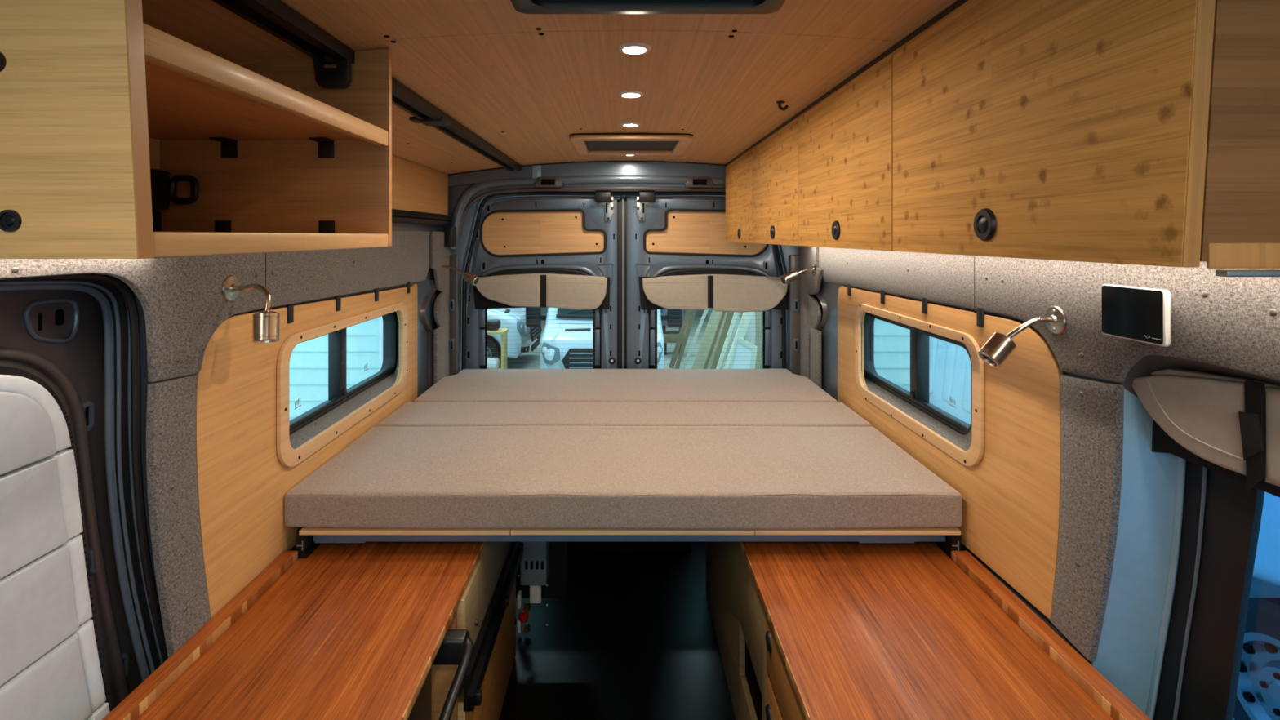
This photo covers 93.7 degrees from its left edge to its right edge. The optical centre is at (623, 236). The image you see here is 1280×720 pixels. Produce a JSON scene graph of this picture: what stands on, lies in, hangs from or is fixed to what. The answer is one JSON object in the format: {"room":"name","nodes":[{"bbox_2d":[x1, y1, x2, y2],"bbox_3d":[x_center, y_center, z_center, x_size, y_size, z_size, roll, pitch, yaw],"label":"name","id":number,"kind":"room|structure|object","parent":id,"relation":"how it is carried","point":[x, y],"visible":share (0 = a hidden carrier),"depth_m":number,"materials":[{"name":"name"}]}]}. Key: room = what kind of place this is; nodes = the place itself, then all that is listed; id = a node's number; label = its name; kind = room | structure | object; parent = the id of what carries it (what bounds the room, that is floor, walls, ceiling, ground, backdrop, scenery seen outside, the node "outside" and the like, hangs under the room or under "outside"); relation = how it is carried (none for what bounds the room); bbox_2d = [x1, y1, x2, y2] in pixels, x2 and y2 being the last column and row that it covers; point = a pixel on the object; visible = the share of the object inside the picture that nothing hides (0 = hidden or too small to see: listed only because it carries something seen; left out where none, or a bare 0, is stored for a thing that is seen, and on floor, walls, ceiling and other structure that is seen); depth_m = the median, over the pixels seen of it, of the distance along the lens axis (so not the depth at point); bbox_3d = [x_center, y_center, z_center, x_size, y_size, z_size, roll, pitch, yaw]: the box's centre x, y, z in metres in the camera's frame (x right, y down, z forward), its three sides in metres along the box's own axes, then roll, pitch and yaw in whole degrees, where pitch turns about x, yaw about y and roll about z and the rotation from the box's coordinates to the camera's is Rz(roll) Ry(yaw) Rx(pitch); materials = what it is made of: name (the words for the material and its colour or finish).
{"room":"vehicle interior","nodes":[
{"label":"vehicle interior","id":0,"kind":"room"},
{"bbox_2d":[4,139,443,664],"bbox_3d":[-0.915,0.560,0.525,0.122,1.740,4.850,0,0,0],"label":"wall","id":1,"kind":"structure","parent":0,"point":[427,291],"depth_m":2.23,"materials":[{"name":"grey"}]},
{"bbox_2d":[0,289,142,711],"bbox_3d":[-0.960,0.680,0.675,0.030,1.320,1.050,0,0,0],"label":"door","id":2,"kind":"structure","parent":1,"relation":"in","point":[56,336],"depth_m":1.06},
{"bbox_2d":[0,365,111,719],"bbox_3d":[-0.931,0.569,0.803,0.038,0.768,0.605,0,0,0],"label":"cover","id":3,"kind":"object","parent":2,"relation":"attached to","point":[50,665],"depth_m":0.94,"materials":[{"name":"fabric"}]},
{"bbox_2d":[0,273,168,682],"bbox_3d":[-0.908,0.494,1.011,0.070,0.891,0.383,0,0,0],"label":"seal","id":4,"kind":"object","parent":1,"relation":"attached to","point":[109,291],"visible":0.84,"depth_m":1.09,"materials":[{"name":"black rubber"}]},
{"bbox_2d":[146,374,211,657],"bbox_3d":[-0.855,0.535,1.160,0.019,0.534,0.156,0,0,0],"label":"lining","id":5,"kind":"object","parent":1,"relation":"attached to","point":[171,404],"visible":0.98,"depth_m":1.14,"materials":[{"name":"grey fabric"}]},
{"bbox_2d":[102,551,297,719],"bbox_3d":[-0.832,0.805,0.874,0.033,0.041,1.248,0,0,0],"label":"backsplash","id":6,"kind":"structure","parent":1,"relation":"attached to","point":[122,710],"depth_m":1.15,"materials":[{"name":"brown wood"}]},
{"bbox_2d":[0,230,429,382],"bbox_3d":[-0.855,0.127,1.535,0.019,0.294,2.170,0,0,0],"label":"lining","id":7,"kind":"object","parent":1,"relation":"attached to","point":[182,300],"visible":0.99,"depth_m":1.24,"materials":[{"name":"grey fabric"}]},
{"bbox_2d":[221,275,279,342],"bbox_3d":[-0.789,0.155,1.270,0.146,0.142,0.058,0,0,21],"label":"reading lamp","id":8,"kind":"object","parent":7,"relation":"attached to","point":[265,323],"visible":1,"depth_m":1.25,"materials":[{"name":"silver metal"}]},
{"bbox_2d":[192,281,417,617],"bbox_3d":[-0.849,0.487,1.832,0.025,0.625,1.277,0,0,0],"label":"wall panel","id":9,"kind":"object","parent":1,"relation":"attached to","point":[247,464],"visible":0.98,"depth_m":1.40,"materials":[{"name":"brown wood"}]},
{"bbox_2d":[288,311,399,448],"bbox_3d":[-0.907,0.413,1.962,0.096,0.317,0.945,0,0,0],"label":"window","id":10,"kind":"structure","parent":1,"relation":"in","point":[342,401],"depth_m":1.93,"materials":[{"name":"glass"}]},
{"bbox_2d":[391,154,448,214],"bbox_3d":[-0.844,-0.195,1.985,0.012,0.202,1.750,0,0,0],"label":"board","id":11,"kind":"object","parent":1,"relation":"attached to","point":[415,187],"visible":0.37,"depth_m":2.44,"materials":[{"name":"brown wood"}]},
{"bbox_2d":[391,209,456,246],"bbox_3d":[-0.819,-0.022,1.995,0.038,0.144,1.750,0,0,0],"label":"wall rail","id":12,"kind":"object","parent":1,"relation":"attached to","point":[398,216],"visible":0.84,"depth_m":2.56,"materials":[{"name":"black metal"}]},
{"bbox_2d":[433,325,444,384],"bbox_3d":[-0.834,0.608,2.709,0.016,0.385,0.118,0,0,0],"label":"strip","id":13,"kind":"object","parent":1,"relation":"attached to","point":[438,333],"visible":0.56,"depth_m":2.67,"materials":[{"name":"grey fabric"}]},
{"bbox_2d":[430,231,451,376],"bbox_3d":[-0.843,0.328,2.780,0.019,0.696,0.300,0,0,0],"label":"lining","id":14,"kind":"object","parent":1,"relation":"attached to","point":[439,254],"visible":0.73,"depth_m":2.76,"materials":[{"name":"grey fabric"}]},
{"bbox_2d":[441,265,479,285],"bbox_3d":[-0.757,0.167,2.721,0.215,0.110,0.053,0,0,21],"label":"reading lamp","id":15,"kind":"object","parent":14,"relation":"attached to","point":[468,277],"visible":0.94,"depth_m":2.69,"materials":[{"name":"silver metal"}]},
{"bbox_2d":[142,0,957,173],"bbox_3d":[0.000,-0.348,0.548,1.784,0.108,4.977,0,0,0],"label":"ceiling","id":16,"kind":"structure","parent":0,"point":[522,83],"depth_m":1.20,"materials":[{"name":"brown wood"}]},
{"bbox_2d":[0,0,391,258],"bbox_3d":[-0.636,-0.160,0.801,0.424,0.359,0.597,0,0,0],"label":"open shelf","id":17,"kind":"object","parent":16,"relation":"attached to","point":[280,160],"visible":1,"depth_m":0.60,"materials":[{"name":"brown wood"}]},
{"bbox_2d":[150,168,199,231],"bbox_3d":[-0.797,-0.060,0.986,0.082,0.110,0.171,0,0,0],"label":"latch","id":18,"kind":"object","parent":17,"relation":"on","point":[163,188],"visible":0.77,"depth_m":1.05,"materials":[{"name":"black plastic"}]},
{"bbox_2d":[211,0,522,171],"bbox_3d":[-0.523,-0.299,1.485,0.080,0.071,2.770,0,0,0],"label":"ceiling track","id":19,"kind":"object","parent":16,"relation":"attached to","point":[277,18],"visible":1,"depth_m":1.06,"materials":[{"name":"black metal"}]},
{"bbox_2d":[620,122,640,127],"bbox_3d":[0.021,-0.357,1.935,0.066,0.005,0.066,0,0,0],"label":"recessed light","id":20,"kind":"object","parent":16,"relation":"in","point":[625,124],"visible":1,"depth_m":1.92,"materials":[{"name":"white plastic"}]},
{"bbox_2d":[568,133,693,155],"bbox_3d":[0.026,-0.349,2.308,0.438,0.018,0.445,0,0,0],"label":"ceiling vent","id":21,"kind":"object","parent":16,"relation":"in","point":[585,144],"visible":1,"depth_m":2.27,"materials":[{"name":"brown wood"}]},
{"bbox_2d":[617,90,644,97],"bbox_3d":[0.018,-0.357,1.520,0.066,0.005,0.066,0,0,0],"label":"recessed light","id":22,"kind":"object","parent":16,"relation":"in","point":[628,94],"visible":1,"depth_m":1.51,"materials":[{"name":"white plastic"}]},
{"bbox_2d":[617,42,651,54],"bbox_3d":[0.020,-0.357,1.150,0.066,0.005,0.066,0,0,0],"label":"recessed light","id":23,"kind":"object","parent":16,"relation":"in","point":[632,48],"visible":1,"depth_m":1.14,"materials":[{"name":"white plastic"}]},
{"bbox_2d":[510,0,785,13],"bbox_3d":[0.035,-0.349,0.723,0.400,0.015,0.405,0,0,0],"label":"fan","id":24,"kind":"object","parent":16,"relation":"attached to","point":[526,6],"visible":1,"depth_m":0.90,"materials":[{"name":"black plastic"}]},
{"bbox_2d":[776,100,788,111],"bbox_3d":[0.408,-0.335,1.550,0.031,0.025,0.024,0,0,0],"label":"coat hook","id":25,"kind":"object","parent":16,"relation":"attached to","point":[780,103],"visible":1,"depth_m":1.54,"materials":[{"name":"black plastic"}]},
{"bbox_2d":[725,0,968,166],"bbox_3d":[0.495,-0.335,1.677,0.029,0.011,2.325,0,0,0],"label":"cabinet filler","id":26,"kind":"object","parent":16,"relation":"attached to","point":[957,3],"visible":0.44,"depth_m":1.15,"materials":[{"name":"black plastic"}]},
{"bbox_2d":[458,541,735,719],"bbox_3d":[0.000,1.415,0.520,1.780,0.030,4.840,0,0,0],"label":"floor","id":27,"kind":"structure","parent":0,"point":[633,637],"depth_m":2.03,"materials":[{"name":"plastic"}]},
{"bbox_2d":[407,629,473,719],"bbox_3d":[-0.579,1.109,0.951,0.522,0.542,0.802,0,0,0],"label":"handle","id":28,"kind":"object","parent":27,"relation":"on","point":[456,648],"visible":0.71,"depth_m":1.25,"materials":[{"name":"black plastic"}]},
{"bbox_2d":[431,541,523,719],"bbox_3d":[-0.585,1.111,1.683,0.521,0.570,0.675,0,0,0],"label":"base cabinet","id":29,"kind":"object","parent":27,"relation":"on","point":[486,682],"visible":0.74,"depth_m":1.57,"materials":[{"name":"brown wood"}]},
{"bbox_2d":[102,541,487,719],"bbox_3d":[-0.609,0.805,1.475,0.478,0.041,2.450,0,0,0],"label":"countertop","id":30,"kind":"structure","parent":29,"relation":"on","point":[342,631],"depth_m":1.19,"materials":[{"name":"brown wood"}]},
{"bbox_2d":[511,541,567,633],"bbox_3d":[-0.300,1.117,2.082,0.200,0.594,0.106,0,0,0],"label":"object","id":31,"kind":"object","parent":27,"relation":"on","point":[542,572],"visible":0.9,"depth_m":2.10,"materials":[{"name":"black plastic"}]},
{"bbox_2d":[529,585,542,603],"bbox_3d":[-0.310,1.245,2.107,0.040,0.080,0.023,0,0,0],"label":"switch","id":32,"kind":"object","parent":31,"relation":"attached to","point":[535,591],"depth_m":2.09,"materials":[{"name":"plastic"}]},
{"bbox_2d":[567,541,691,551],"bbox_3d":[-0.030,1.095,2.670,0.660,0.610,0.020,0,0,0],"label":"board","id":33,"kind":"object","parent":27,"relation":"on","point":[572,546],"visible":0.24,"depth_m":2.66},
{"bbox_2d":[706,541,805,719],"bbox_3d":[0.586,1.113,1.380,0.538,0.574,1.960,0,0,0],"label":"base cabinet","id":34,"kind":"object","parent":27,"relation":"on","point":[761,687],"visible":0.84,"depth_m":1.62,"materials":[{"name":"brown wood"}]},
{"bbox_2d":[738,541,1151,719],"bbox_3d":[0.583,0.805,1.475,0.546,0.041,2.450,0,0,0],"label":"countertop","id":35,"kind":"structure","parent":34,"relation":"on","point":[861,631],"depth_m":1.20,"materials":[{"name":"brown wood"}]},
{"bbox_2d":[295,526,960,558],"bbox_3d":[0.011,0.771,2.199,1.664,0.070,1.402,0,0,0],"label":"frame","id":36,"kind":"object","parent":35,"relation":"on","point":[308,540],"visible":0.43,"depth_m":1.52,"materials":[{"name":"brown wood"}]},
{"bbox_2d":[284,426,961,529],"bbox_3d":[-0.001,0.686,1.760,1.695,0.096,0.539,0,0,0],"label":"cushion","id":37,"kind":"object","parent":36,"relation":"on","point":[655,477],"visible":1,"depth_m":1.57,"materials":[{"name":"beige fabric"}]},
{"bbox_2d":[376,401,871,426],"bbox_3d":[0.000,0.686,2.182,1.693,0.095,0.289,0,0,0],"label":"cushion","id":38,"kind":"object","parent":36,"relation":"on","point":[411,413],"visible":0.55,"depth_m":2.15,"materials":[{"name":"beige fabric"}]},
{"bbox_2d":[413,368,837,402],"bbox_3d":[0.005,0.687,2.618,1.663,0.096,0.565,0,0,0],"label":"cushion","id":39,"kind":"object","parent":36,"relation":"on","point":[526,385],"visible":0.64,"depth_m":2.55,"materials":[{"name":"beige fabric"}]},
{"bbox_2d":[443,160,799,375],"bbox_3d":[0.000,0.517,2.908,1.780,1.825,0.117,0,0,0],"label":"door frame","id":40,"kind":"structure","parent":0,"point":[466,189],"depth_m":2.87,"materials":[{"name":"grey metal"}]},
{"bbox_2d":[460,190,627,371],"bbox_3d":[-0.412,0.579,2.968,0.865,1.682,0.116,0,0,0],"label":"door","id":41,"kind":"structure","parent":40,"relation":"in","point":[586,235],"depth_m":2.96,"materials":[{"name":"grey metal"}]},
{"bbox_2d":[473,273,609,310],"bbox_3d":[-0.405,0.271,2.925,0.672,0.174,0.054,0,0,0],"label":"rolled window shade","id":42,"kind":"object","parent":41,"relation":"attached to","point":[570,291],"depth_m":2.90,"materials":[{"name":"fabric"}]},
{"bbox_2d":[624,190,787,369],"bbox_3d":[0.424,0.579,2.968,0.841,1.682,0.116,0,0,0],"label":"door","id":43,"kind":"structure","parent":40,"relation":"in","point":[668,235],"depth_m":2.96,"materials":[{"name":"grey metal"}]},
{"bbox_2d":[638,274,787,312],"bbox_3d":[0.441,0.279,2.925,0.737,0.183,0.054,0,0,0],"label":"rolled window shade","id":44,"kind":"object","parent":43,"relation":"attached to","point":[720,292],"depth_m":2.90,"materials":[{"name":"fabric"}]},
{"bbox_2d":[811,275,1119,663],"bbox_3d":[0.919,0.560,0.525,0.131,1.740,4.850,0,0,0],"label":"wall","id":45,"kind":"structure","parent":0,"point":[827,296],"depth_m":2.50,"materials":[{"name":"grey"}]},
{"bbox_2d":[725,148,751,243],"bbox_3d":[0.664,-0.151,2.543,0.382,0.356,0.590,0,0,0],"label":"upper cabinet","id":46,"kind":"object","parent":45,"relation":"attached to","point":[738,172],"visible":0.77,"depth_m":2.48,"materials":[{"name":"brown wood"}]},
{"bbox_2d":[751,116,798,245],"bbox_3d":[0.664,-0.151,1.950,0.382,0.356,0.595,0,0,0],"label":"upper cabinet","id":47,"kind":"object","parent":45,"relation":"attached to","point":[775,160],"visible":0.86,"depth_m":1.89,"materials":[{"name":"brown wood"}]},
{"bbox_2d":[798,245,823,387],"bbox_3d":[0.850,0.410,2.752,0.020,0.780,0.356,0,0,0],"label":"lining","id":48,"kind":"object","parent":45,"relation":"attached to","point":[810,284],"depth_m":2.72,"materials":[{"name":"grey fabric"}]},
{"bbox_2d":[780,263,816,284],"bbox_3d":[0.772,0.167,2.631,0.189,0.090,0.052,0,0,-24],"label":"reading lamp","id":49,"kind":"object","parent":48,"relation":"attached to","point":[793,276],"visible":1,"depth_m":2.60,"materials":[{"name":"silver metal"}]},
{"bbox_2d":[798,52,893,251],"bbox_3d":[0.664,-0.151,1.363,0.382,0.356,0.580,0,0,0],"label":"upper cabinet","id":50,"kind":"object","parent":45,"relation":"attached to","point":[846,140],"visible":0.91,"depth_m":1.27,"materials":[{"name":"brown wood"}]},
{"bbox_2d":[861,312,972,451],"bbox_3d":[0.907,0.408,1.903,0.096,0.313,0.895,0,0,0],"label":"window","id":51,"kind":"structure","parent":45,"relation":"in","point":[915,403],"depth_m":1.86,"materials":[{"name":"black plastic"}]},
{"bbox_2d":[837,283,1063,619],"bbox_3d":[0.857,0.486,1.795,0.025,0.628,1.230,0,0,0],"label":"wall panel","id":52,"kind":"object","parent":45,"relation":"attached to","point":[1007,481],"visible":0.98,"depth_m":1.39,"materials":[{"name":"brown wood"}]},
{"bbox_2d":[818,247,1279,382],"bbox_3d":[0.863,0.132,1.470,0.019,0.265,2.340,0,0,0],"label":"lining","id":53,"kind":"object","parent":45,"relation":"attached to","point":[1230,322],"visible":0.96,"depth_m":1.10,"materials":[{"name":"grey fabric"}]},
{"bbox_2d":[977,306,1066,367],"bbox_3d":[0.781,0.199,1.188,0.149,0.122,0.057,0,0,0],"label":"reading lamp","id":54,"kind":"object","parent":53,"relation":"attached to","point":[999,346],"visible":1,"depth_m":1.18,"materials":[{"name":"silver metal"}]},
{"bbox_2d":[1102,284,1170,346],"bbox_3d":[0.842,0.127,0.981,0.030,0.088,0.123,0,0,0],"label":"touchscreen","id":55,"kind":"object","parent":53,"relation":"attached to","point":[1140,314],"visible":1,"depth_m":0.97,"materials":[{"name":"black glass"}]},
{"bbox_2d":[951,551,1151,719],"bbox_3d":[0.837,0.805,0.874,0.038,0.041,1.248,0,0,0],"label":"backsplash","id":56,"kind":"structure","parent":45,"relation":"attached to","point":[1103,686],"depth_m":1.15,"materials":[{"name":"brown wood"}]},
{"bbox_2d":[893,0,1279,268],"bbox_3d":[0.664,-0.150,0.783,0.382,0.357,0.579,0,0,0],"label":"upper cabinet","id":57,"kind":"object","parent":45,"relation":"attached to","point":[1140,132],"visible":1,"depth_m":0.61,"materials":[{"name":"brown wood"}]},
{"bbox_2d":[1215,269,1279,276],"bbox_3d":[0.678,0.031,0.502,0.356,0.006,0.011,0,0,0],"label":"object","id":58,"kind":"object","parent":57,"relation":"attached to","point":[1220,273],"visible":1,"depth_m":0.50,"materials":[{"name":"metal"}]},
{"bbox_2d":[1049,374,1124,661],"bbox_3d":[0.863,0.522,1.126,0.019,0.524,0.165,0,0,0],"label":"lining","id":59,"kind":"object","parent":45,"relation":"attached to","point":[1092,411],"visible":1,"depth_m":1.11,"materials":[{"name":"grey fabric"}]},
{"bbox_2d":[1090,355,1279,719],"bbox_3d":[0.926,0.616,0.690,0.113,0.856,0.980,0,0,0],"label":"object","id":60,"kind":"structure","parent":45,"relation":"in","point":[1171,640],"depth_m":1.04,"materials":[{"name":"metal"}]},
{"bbox_2d":[1132,368,1279,497],"bbox_3d":[0.899,0.291,0.928,0.051,0.182,0.369,0,0,0],"label":"rolled window shade","id":61,"kind":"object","parent":60,"relation":"attached to","point":[1226,425],"depth_m":0.90,"materials":[{"name":"fabric"}]},
{"bbox_3d":[0.000,2.375,-0.250,18.000,1.250,11.500,0,0,0],"label":"ground","id":62,"kind":"structure","parent":0,"visible":0},
{"bbox_2d":[928,336,1279,719],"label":"window","id":63,"kind":"structure","parent":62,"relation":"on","point":[1258,692],"depth_m":2.62,"materials":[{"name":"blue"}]},
{"label":"outside","id":64,"kind":"structure","parent":0,"visible":0},
{"bbox_2d":[498,312,733,368],"bbox_3d":[-1.250,2.900,13.750,11.500,0.200,16.500,0,0,0],"label":"floor","id":65,"kind":"structure","parent":64,"point":[531,359],"depth_m":14.25,"materials":[{"name":"concrete"}]},
{"bbox_2d":[487,328,508,368],"bbox_3d":[-2.375,2.200,10.210,0.750,1.200,0.420,0,0,0],"label":"workbench","id":66,"kind":"object","parent":65,"relation":"on","point":[503,331],"visible":0.38,"depth_m":10.11,"materials":[{"name":"brown wood"}]},
{"bbox_2d":[487,357,500,368],"bbox_3d":[-2.310,2.174,10.224,0.386,0.211,0.256,0,0,0],"label":"pile","id":67,"kind":"object","parent":66,"relation":"on","point":[492,362],"visible":0.54,"depth_m":10.12,"materials":[{"name":"white"}]},
{"bbox_2d":[487,319,500,329],"bbox_3d":[-2.228,1.509,10.219,0.225,0.168,0.207,0,0,0],"label":"box","id":68,"kind":"object","parent":66,"relation":"on","point":[492,324],"visible":0.8,"depth_m":10.12,"materials":[{"name":"black plastic"}]},
{"bbox_2d":[487,307,542,359],"bbox_3d":[-4.694,1.569,13.296,5.610,2.459,2.024,0,0,2],"label":"van","id":69,"kind":"object","parent":65,"relation":"on","point":[520,337],"visible":0.22,"depth_m":12.30,"materials":[{"name":"white metal"}]},
{"bbox_2d":[520,346,529,352],"bbox_3d":[-2.041,2.350,12.421,0.045,0.134,0.264,0,0,28],"label":"fog lamp","id":70,"kind":"object","parent":69,"relation":"attached to","point":[523,349],"depth_m":12.39,"materials":[{"name":"black plastic"}]},
{"bbox_2d":[529,324,542,342],"bbox_3d":[-1.942,2.030,13.200,0.138,0.420,1.231,0,0,0],"label":"grille","id":71,"kind":"object","parent":69,"relation":"attached to","point":[535,332],"depth_m":12.95,"materials":[{"name":"metal"}]},
{"bbox_2d":[525,306,682,368],"bbox_3d":[-0.350,1.509,12.095,2.740,2.459,5.610,0,0,0],"label":"van","id":72,"kind":"object","parent":65,"relation":"on","point":[566,338],"visible":0.28,"depth_m":9.71,"materials":[{"name":"white metal"}]},
{"bbox_2d":[525,306,546,327],"bbox_3d":[-1.500,1.390,10.530,0.440,0.420,0.160,0,0,0],"label":"mirror","id":73,"kind":"object","parent":72,"relation":"attached to","point":[534,317],"depth_m":10.45,"materials":[{"name":"black plastic"}]},
{"bbox_2d":[561,348,592,368],"bbox_3d":[-0.350,1.970,9.342,1.231,0.420,0.104,0,0,0],"label":"grille","id":74,"kind":"object","parent":72,"relation":"attached to","point":[575,358],"depth_m":9.33,"materials":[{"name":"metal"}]},
{"bbox_2d":[564,328,591,331],"bbox_3d":[-0.760,1.551,9.870,0.429,0.052,0.080,0,0,-5],"label":"vent","id":75,"kind":"object","parent":72,"relation":"attached to","point":[566,329],"depth_m":9.87,"materials":[{"name":"black plastic"}]},
{"bbox_2d":[661,309,682,327],"bbox_3d":[0.800,1.390,10.530,0.440,0.420,0.160,0,0,0],"label":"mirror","id":76,"kind":"object","parent":72,"relation":"attached to","point":[673,317],"depth_m":10.45,"materials":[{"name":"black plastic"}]},
{"bbox_2d":[661,309,684,355],"bbox_3d":[1.151,2.175,14.250,0.560,1.250,0.500,0,0,0],"label":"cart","id":77,"kind":"object","parent":65,"relation":"on","point":[668,336],"visible":0.24,"depth_m":14.00,"materials":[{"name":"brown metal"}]},
{"bbox_2d":[668,309,691,368],"bbox_3d":[1.369,1.530,12.625,0.843,2.519,0.050,0,0,0],"label":"leaning board","id":78,"kind":"object","parent":65,"relation":"on","point":[687,313],"visible":0.43,"depth_m":12.60,"materials":[{"name":"brown wood"}]},
{"bbox_2d":[674,309,696,368],"bbox_3d":[1.424,1.533,12.225,0.824,2.513,0.050,0,0,0],"label":"leaning board","id":79,"kind":"object","parent":65,"relation":"on","point":[693,311],"visible":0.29,"depth_m":12.20,"materials":[{"name":"brown wood"}]},
{"bbox_2d":[680,307,709,368],"bbox_3d":[1.540,1.572,11.620,1.021,2.436,0.040,0,0,0],"label":"leaning board","id":80,"kind":"object","parent":65,"relation":"on","point":[705,312],"visible":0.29,"depth_m":11.60,"materials":[{"name":"brown wood"}]},
{"bbox_2d":[691,309,727,368],"bbox_3d":[1.759,1.509,11.025,1.201,2.562,0.050,0,0,0],"label":"leaning board","id":81,"kind":"object","parent":65,"relation":"on","point":[700,358],"visible":0.21,"depth_m":11.00,"materials":[{"name":"brown wood"}]},
{"bbox_2d":[703,311,725,368],"bbox_3d":[1.726,1.551,10.720,0.884,2.478,0.040,0,0,0],"label":"leaning board","id":82,"kind":"object","parent":65,"relation":"on","point":[723,313],"visible":0.29,"depth_m":10.70,"materials":[{"name":"brown wood"}]},
{"bbox_2d":[710,311,734,368],"bbox_3d":[1.824,1.522,10.420,0.900,2.536,0.040,0,0,0],"label":"leaning board","id":83,"kind":"object","parent":65,"relation":"on","point":[729,317],"visible":0.21,"depth_m":10.40,"materials":[{"name":"brown wood"}]},
{"bbox_2d":[715,311,738,368],"bbox_3d":[1.838,1.546,10.225,0.872,2.488,0.050,0,0,0],"label":"leaning board","id":84,"kind":"object","parent":65,"relation":"on","point":[735,313],"visible":0.29,"depth_m":10.20,"materials":[{"name":"brown wood"}]},
{"bbox_2d":[728,333,732,351],"bbox_3d":[2.097,1.600,11.825,0.050,2.400,0.050,0,0,0],"label":"batten","id":85,"kind":"object","parent":65,"relation":"on","point":[731,339],"visible":0.02,"depth_m":11.80,"materials":[{"name":"brown wood"}]},
{"bbox_2d":[733,315,737,337],"bbox_3d":[2.211,1.550,11.825,0.070,2.500,0.050,0,0,0],"label":"batten","id":86,"kind":"object","parent":65,"relation":"on","point":[735,326],"visible":0.07,"depth_m":11.80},
{"bbox_2d":[723,311,753,368],"bbox_3d":[1.982,1.543,10.025,1.012,2.494,0.050,0,0,0],"label":"leaning board","id":87,"kind":"object","parent":65,"relation":"on","point":[746,317],"visible":0.29,"depth_m":10.00,"materials":[{"name":"brown wood"}]},
{"bbox_2d":[726,335,757,368],"bbox_3d":[1.748,2.019,9.220,0.593,0.992,0.040,0,0,0],"label":"framed panel","id":88,"kind":"object","parent":65,"relation":"on","point":[743,355],"visible":0.46,"depth_m":9.22,"materials":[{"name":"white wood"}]},
{"bbox_2d":[739,312,744,339],"bbox_3d":[2.326,1.600,11.825,0.090,2.400,0.050,0,0,0],"label":"batten","id":89,"kind":"object","parent":65,"relation":"on","point":[740,313],"visible":0.14,"depth_m":11.80,"materials":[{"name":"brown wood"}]},
{"bbox_2d":[744,328,747,341],"bbox_3d":[2.411,1.550,11.825,0.050,2.500,0.050,0,0,0],"label":"batten","id":90,"kind":"object","parent":65,"relation":"on","point":[746,333],"visible":0.02,"depth_m":11.80,"materials":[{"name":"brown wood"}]},
{"bbox_2d":[750,311,754,344],"bbox_3d":[2.526,1.600,11.825,0.070,2.400,0.050,0,0,0],"label":"batten","id":91,"kind":"object","parent":65,"relation":"on","point":[752,321],"visible":0.21,"depth_m":11.80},
{"bbox_2d":[755,311,760,368],"bbox_3d":[2.641,1.550,11.825,0.090,2.500,0.050,0,0,0],"label":"batten","id":92,"kind":"object","parent":65,"relation":"on","point":[757,314],"visible":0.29,"depth_m":11.80,"materials":[{"name":"brown wood"}]},
{"bbox_2d":[760,311,762,368],"bbox_3d":[2.726,1.600,11.825,0.050,2.400,0.050,0,0,0],"label":"batten","id":93,"kind":"object","parent":65,"relation":"on","point":[761,311],"visible":0.14,"depth_m":11.81,"materials":[{"name":"brown wood"}]},
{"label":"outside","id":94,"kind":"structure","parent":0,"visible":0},
{"bbox_2d":[541,195,755,345],"bbox_3d":[-1.300,0.500,13.850,11.600,4.600,16.500,0,0,0],"label":"wall","id":95,"kind":"structure","parent":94,"point":[544,309],"depth_m":20.05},
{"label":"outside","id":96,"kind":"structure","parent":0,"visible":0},
{"bbox_2d":[288,317,378,421],"bbox_3d":[-5.090,0.448,5.489,5.820,4.704,0.222,0,0,0],"label":"window","id":97,"kind":"structure","parent":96,"point":[308,360],"depth_m":5.39,"materials":[{"name":"clear glass"}]},
{"bbox_2d":[378,315,382,371],"bbox_3d":[-2.090,0.500,5.465,0.180,4.600,0.270,0,0,0],"label":"door frame","id":98,"kind":"structure","parent":97,"relation":"attached to","point":[380,319],"depth_m":5.33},
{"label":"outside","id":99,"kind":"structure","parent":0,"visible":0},
{"bbox_2d":[874,318,910,391],"bbox_3d":[2.170,0.448,5.489,0.900,4.704,0.222,0,0,0],"label":"wall","id":100,"kind":"structure","parent":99,"point":[891,341],"depth_m":5.38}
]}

